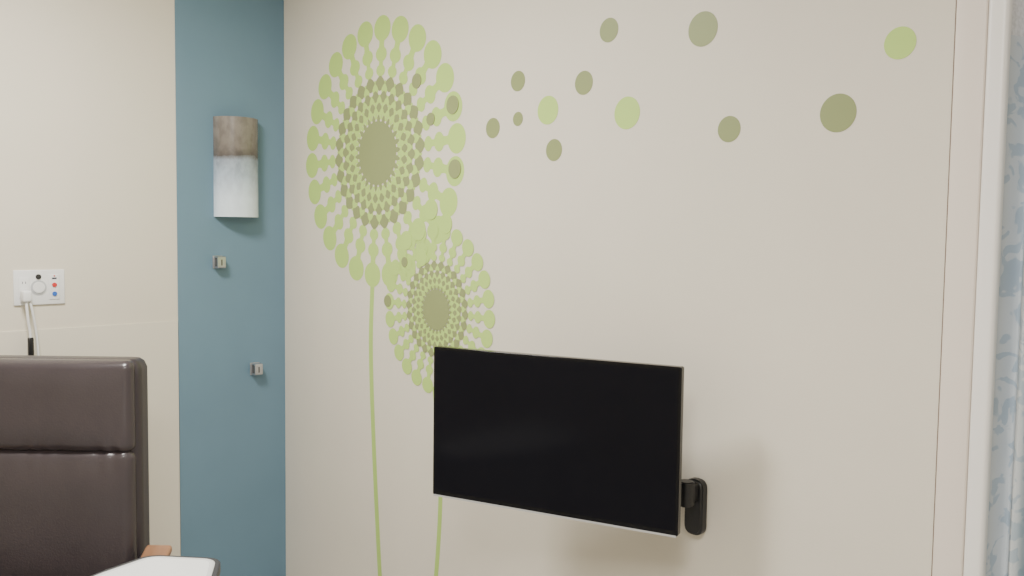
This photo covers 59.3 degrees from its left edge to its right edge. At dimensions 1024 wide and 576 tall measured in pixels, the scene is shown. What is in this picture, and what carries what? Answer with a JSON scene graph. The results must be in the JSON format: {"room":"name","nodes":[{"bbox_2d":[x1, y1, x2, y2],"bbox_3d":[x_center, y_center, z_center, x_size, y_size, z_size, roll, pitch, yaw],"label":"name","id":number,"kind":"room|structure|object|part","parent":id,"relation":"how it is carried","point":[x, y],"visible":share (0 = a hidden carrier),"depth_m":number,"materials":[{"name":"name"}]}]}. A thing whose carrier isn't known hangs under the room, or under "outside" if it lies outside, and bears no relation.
{"room":"hospital room","nodes":[
{"label":"hospital room","id":0,"kind":"room"},
{"bbox_2d":[0,0,180,555],"bbox_3d":[-2.416,0.032,2.553,4.100,2.750,0.105,-3,5,-44],"label":"wall","id":1,"kind":"structure","parent":0,"point":[88,188],"depth_m":3.32,"materials":[{"name":"beige paint"}]},
{"bbox_2d":[20,290,39,355],"bbox_3d":[-1.703,0.689,3.172,0.050,1.361,0.089,1,4,7],"label":"power cord","id":2,"kind":"object","parent":1,"relation":"attached to","point":[25,295],"visible":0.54,"depth_m":3.15,"materials":[{"name":"white plastic"}]},
{"bbox_3d":[-1.689,0.110,3.144,0.013,0.148,0.022,3,5,36],"label":"cord","id":3,"kind":"part","parent":2,"relation":"part of","materials":[{"name":"white plastic"}]},
{"bbox_3d":[-1.690,0.701,3.171,0.023,1.337,0.089,1,4,8],"label":"cord","id":4,"kind":"part","parent":2,"relation":"part of","materials":[{"name":"white plastic"}]},
{"bbox_2d":[13,269,64,305],"bbox_3d":[-1.675,-0.002,3.191,0.168,0.124,0.013,-3,5,-44],"label":"outlet panel","id":5,"kind":"object","parent":1,"relation":"attached to","point":[46,286],"visible":0.94,"depth_m":3.19,"materials":[{"name":"white plastic"}]},
{"bbox_2d":[18,278,28,297],"bbox_3d":[-1.711,0.000,3.155,0.034,0.072,0.003,-3,5,-44],"label":"socket","id":6,"kind":"object","parent":5,"relation":"attached to","point":[23,283],"depth_m":3.15,"materials":[{"name":"white plastic"}]},
{"bbox_2d":[31,280,46,294],"bbox_3d":[-1.677,-0.002,3.188,0.052,0.052,0.004,-3,5,-44],"label":"speaker grille","id":7,"kind":"object","parent":5,"relation":"attached to","point":[38,287],"depth_m":3.18,"materials":[{"name":"white plastic"}]},
{"bbox_2d":[174,0,285,575],"bbox_3d":[-1.147,-0.025,3.707,0.470,2.750,0.004,-3,5,-44],"label":"panel","id":8,"kind":"object","parent":1,"relation":"attached to","point":[229,54],"visible":1,"depth_m":3.70,"materials":[{"name":"paint"}]},
{"bbox_2d":[212,256,225,267],"bbox_3d":[-1.181,-0.104,3.636,0.042,0.052,0.041,-3,5,-44],"label":"coat hook","id":9,"kind":"object","parent":8,"relation":"attached to","point":[218,261],"visible":1,"depth_m":3.62,"materials":[{"name":"silver metal"}]},
{"bbox_2d":[213,116,257,217],"bbox_3d":[-1.103,-0.488,3.651,0.186,0.400,0.085,-3,5,-44],"label":"wall sconce","id":10,"kind":"object","parent":8,"relation":"attached to","point":[235,138],"visible":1,"depth_m":3.61,"materials":[{"name":"brushed glass"},{"name":"white plastic"}]},
{"bbox_2d":[250,362,262,374],"bbox_3d":[-1.071,0.340,3.776,0.042,0.052,0.041,-3,5,-44],"label":"coat hook","id":11,"kind":"object","parent":8,"relation":"attached to","point":[256,368],"visible":1,"depth_m":3.77,"materials":[{"name":"silver metal"}]},
{"bbox_2d":[284,0,955,575],"bbox_3d":[0.003,0.039,2.927,0.100,2.750,2.727,-3,5,-44],"label":"wall","id":12,"kind":"structure","parent":0,"point":[792,267],"depth_m":2.39,"materials":[{"name":"beige paint"}]},
{"bbox_2d":[306,15,465,575],"bbox_3d":[-0.510,0.148,3.392,0.001,2.304,1.002,-3,5,-44],"label":"decal","id":13,"kind":"object","parent":12,"relation":"attached to","point":[377,156],"visible":1,"depth_m":3.35,"materials":[{"name":"green plastic"}]},
{"bbox_3d":[-0.511,0.638,3.419,0.001,1.322,0.115,-3,5,-44],"label":"stem","id":14,"kind":"part","parent":13,"relation":"part of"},
{"bbox_2d":[384,295,390,306],"bbox_3d":[-0.460,0.048,3.335,0.004,0.044,0.044,-3,5,-44],"label":"decal","id":15,"kind":"object","parent":12,"relation":"attached to","point":[387,300],"visible":1,"depth_m":3.33,"materials":[{"name":"green plastic"}]},
{"bbox_2d":[401,257,407,266],"bbox_3d":[-0.387,-0.094,3.253,0.004,0.036,0.036,-3,5,-44],"label":"decal","id":16,"kind":"object","parent":12,"relation":"attached to","point":[404,261],"visible":1,"depth_m":3.25,"materials":[{"name":"green plastic"}]},
{"bbox_2d":[400,231,411,249],"bbox_3d":[-0.380,-0.172,3.241,0.004,0.068,0.068,-3,5,-44],"label":"decal","id":17,"kind":"object","parent":12,"relation":"attached to","point":[406,239],"visible":1,"depth_m":3.24,"materials":[{"name":"green plastic"}]},
{"bbox_2d":[412,73,420,87],"bbox_3d":[-0.335,-0.728,3.166,0.004,0.052,0.052,-3,5,-44],"label":"decal","id":18,"kind":"object","parent":12,"relation":"attached to","point":[416,80],"visible":1,"depth_m":3.16,"materials":[{"name":"green paint"}]},
{"bbox_2d":[411,218,425,240],"bbox_3d":[-0.331,-0.208,3.188,0.004,0.080,0.080,-3,5,-44],"label":"decal","id":19,"kind":"object","parent":12,"relation":"attached to","point":[418,228],"visible":1,"depth_m":3.19,"materials":[{"name":"green plastic"}]},
{"bbox_2d":[426,113,434,124],"bbox_3d":[-0.281,-0.585,3.117,0.004,0.044,0.044,-3,5,-44],"label":"decal","id":20,"kind":"object","parent":12,"relation":"attached to","point":[430,119],"visible":1,"depth_m":3.12,"materials":[{"name":"green paint"}]},
{"bbox_2d":[424,199,437,219],"bbox_3d":[-0.282,-0.274,3.134,0.004,0.072,0.072,-3,5,-44],"label":"decal","id":21,"kind":"object","parent":12,"relation":"attached to","point":[431,208],"visible":1,"depth_m":3.13,"materials":[{"name":"green paper"}]},
{"bbox_2d":[385,223,494,575],"bbox_3d":[-0.270,0.546,3.162,0.002,1.545,0.604,-3,5,-44],"label":"decal","id":22,"kind":"object","parent":12,"relation":"attached to","point":[435,307],"visible":0.91,"depth_m":3.13,"materials":[{"name":"green paper"}]},
{"bbox_3d":[-0.274,0.831,3.182,0.001,0.973,0.084,-3,5,-44],"label":"stem","id":23,"kind":"part","parent":22,"relation":"part of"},
{"bbox_2d":[439,214,451,233],"bbox_3d":[-0.227,-0.219,3.079,0.004,0.068,0.068,-3,5,-44],"label":"decal","id":24,"kind":"object","parent":12,"relation":"attached to","point":[445,222],"visible":1,"depth_m":3.08,"materials":[{"name":"green plastic"}]},
{"bbox_2d":[446,95,458,113],"bbox_3d":[-0.200,-0.617,3.031,0.004,0.062,0.062,-3,5,-44],"label":"decal","id":25,"kind":"object","parent":12,"relation":"attached to","point":[452,105],"visible":1,"depth_m":3.03,"materials":[{"name":"green paint"}]},
{"bbox_2d":[448,159,460,177],"bbox_3d":[-0.193,-0.401,3.035,0.004,0.064,0.064,-3,5,-44],"label":"decal","id":26,"kind":"object","parent":12,"relation":"attached to","point":[454,169],"visible":1,"depth_m":3.03,"materials":[{"name":"green plastic"}]},
{"bbox_2d":[486,118,499,137],"bbox_3d":[-0.061,-0.514,2.894,0.002,0.065,0.065,-3,5,-44],"label":"decal","id":27,"kind":"object","parent":12,"relation":"attached to","point":[493,126],"visible":1,"depth_m":2.89,"materials":[{"name":"green plastic"}]},
{"bbox_2d":[511,71,524,90],"bbox_3d":[0.019,-0.645,2.804,0.002,0.063,0.063,-3,5,-44],"label":"decal","id":28,"kind":"object","parent":12,"relation":"attached to","point":[518,78],"visible":1,"depth_m":2.80,"materials":[{"name":"green paint"}]},
{"bbox_2d":[513,112,522,125],"bbox_3d":[0.019,-0.528,2.810,0.002,0.044,0.044,-3,5,-44],"label":"decal","id":29,"kind":"object","parent":12,"relation":"attached to","point":[518,117],"visible":1,"depth_m":2.81,"materials":[{"name":"green paint"}]},
{"bbox_2d":[538,96,557,124],"bbox_3d":[0.109,-0.537,2.716,0.002,0.086,0.086,-3,5,-44],"label":"decal","id":30,"kind":"object","parent":12,"relation":"attached to","point":[548,106],"visible":1,"depth_m":2.71,"materials":[{"name":"green paint"}]},
{"bbox_2d":[546,139,561,160],"bbox_3d":[0.127,-0.414,2.704,0.002,0.066,0.066,-3,5,-44],"label":"decal","id":31,"kind":"object","parent":12,"relation":"attached to","point":[554,147],"visible":1,"depth_m":2.70,"materials":[{"name":"green plastic"}]},
{"bbox_2d":[575,71,592,94],"bbox_3d":[0.209,-0.595,2.610,0.002,0.069,0.069,-3,5,-44],"label":"decal","id":32,"kind":"object","parent":12,"relation":"attached to","point":[584,80],"visible":1,"depth_m":2.61,"materials":[{"name":"green plastic"}]},
{"bbox_2d":[600,18,617,41],"bbox_3d":[0.274,-0.727,2.536,0.002,0.068,0.068,-3,5,-44],"label":"decal","id":33,"kind":"object","parent":12,"relation":"attached to","point":[609,27],"visible":1,"depth_m":2.53,"materials":[{"name":"green paint"}]},
{"bbox_2d":[614,97,639,128],"bbox_3d":[0.320,-0.486,2.500,0.002,0.090,0.090,-3,5,-44],"label":"decal","id":34,"kind":"object","parent":12,"relation":"attached to","point":[627,110],"visible":1,"depth_m":2.50,"materials":[{"name":"green paint"}]},
{"bbox_2d":[681,477,706,534],"bbox_3d":[0.296,0.487,2.424,0.454,0.306,0.140,2,4,17],"label":"mount","id":35,"kind":"object","parent":12,"relation":"attached to","point":[693,490],"depth_m":2.34,"materials":[{"name":"black plastic"}]},
{"bbox_2d":[433,346,683,537],"bbox_3d":[0.106,0.387,2.384,0.712,0.422,0.057,3,4,28],"label":"television","id":36,"kind":"object","parent":35,"relation":"attached to","point":[595,441],"visible":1,"depth_m":2.34,"materials":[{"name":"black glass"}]},
{"bbox_2d":[688,11,717,46],"bbox_3d":[0.491,-0.665,2.313,0.002,0.089,0.089,-3,5,-44],"label":"decal","id":37,"kind":"object","parent":12,"relation":"attached to","point":[703,27],"visible":1,"depth_m":2.31,"materials":[{"name":"green paint"}]},
{"bbox_2d":[718,116,740,141],"bbox_3d":[0.547,-0.400,2.268,0.002,0.066,0.066,-3,5,-44],"label":"decal","id":38,"kind":"object","parent":12,"relation":"attached to","point":[729,128],"visible":1,"depth_m":2.27,"materials":[{"name":"green plastic"}]},
{"bbox_2d":[820,93,856,131],"bbox_3d":[0.747,-0.401,2.061,0.002,0.088,0.088,-3,5,-44],"label":"decal","id":39,"kind":"object","parent":12,"relation":"attached to","point":[838,112],"visible":1,"depth_m":2.06,"materials":[{"name":"green paint"}]},
{"bbox_2d":[884,26,915,58],"bbox_3d":[0.843,-0.532,1.954,0.002,0.070,0.070,-3,5,-44],"label":"decal","id":40,"kind":"object","parent":12,"relation":"attached to","point":[900,42],"visible":1,"depth_m":1.95,"materials":[{"name":"green paint"}]},
{"bbox_2d":[931,0,988,575],"bbox_3d":[0.940,0.117,1.891,0.030,2.750,0.061,-3,5,-44],"label":"trim","id":41,"kind":"structure","parent":12,"relation":"attached to","point":[971,37],"depth_m":1.87,"materials":[{"name":"beige paint"}]},
{"bbox_2d":[963,0,1012,575],"bbox_3d":[0.975,0.119,1.855,0.030,2.750,0.039,-3,5,-44],"label":"trim","id":42,"kind":"structure","parent":12,"relation":"attached to","point":[1000,11],"depth_m":1.83,"materials":[{"name":"white paint"}]},
{"bbox_3d":[-0.233,1.572,1.231,5.500,0.100,5.200,-3,5,-44],"label":"floor","id":43,"kind":"structure","parent":0,"visible":0},
{"bbox_2d":[0,355,171,575],"bbox_3d":[-1.474,0.827,2.591,0.810,1.183,0.705,1,4,0],"label":"recliner chair","id":44,"kind":"object","parent":43,"relation":"on","point":[74,453],"visible":0.97,"depth_m":2.79,"materials":[{"name":"brown leather"}]},
{"bbox_2d":[0,358,135,451],"bbox_3d":[-1.468,0.366,2.822,0.574,0.290,0.096,1,4,0],"label":"cushion","id":45,"kind":"object","parent":44,"relation":"on","point":[47,404],"depth_m":2.78,"materials":[{"name":"brown leather"}]},
{"bbox_2d":[0,450,137,575],"bbox_3d":[-1.473,0.733,2.844,0.574,0.458,0.098,1,4,0],"label":"lumbar cushion","id":46,"kind":"object","parent":44,"relation":"on","point":[63,512],"depth_m":2.80,"materials":[{"name":"brown leather"}]},
{"bbox_3d":[-1.112,0.939,2.595,0.083,0.229,0.500,1,4,0],"label":"armrest","id":47,"kind":"part","parent":44,"relation":"part of","materials":[{"name":"brown wood"}]},
{"bbox_2d":[91,555,220,575],"bbox_3d":[-0.886,1.068,1.911,0.470,0.802,0.620,1,4,5],"label":"table","id":48,"kind":"object","parent":43,"relation":"on","point":[155,565],"visible":1,"depth_m":2.11,"materials":[{"name":"white plastic"}]},
{"bbox_3d":[1.401,-1.100,1.417,0.100,0.250,1.090,-3,5,-44],"label":"lintel","id":49,"kind":"object","parent":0,"visible":0},
{"bbox_2d":[986,0,1023,575],"bbox_3d":[1.389,0.250,1.543,0.092,2.460,1.080,-3,5,-44],"label":"privacy curtain","id":50,"kind":"object","parent":49,"relation":"hanging from","point":[1005,537],"visible":0.53,"depth_m":1.90,"materials":[{"name":"fabric"}]}
]}

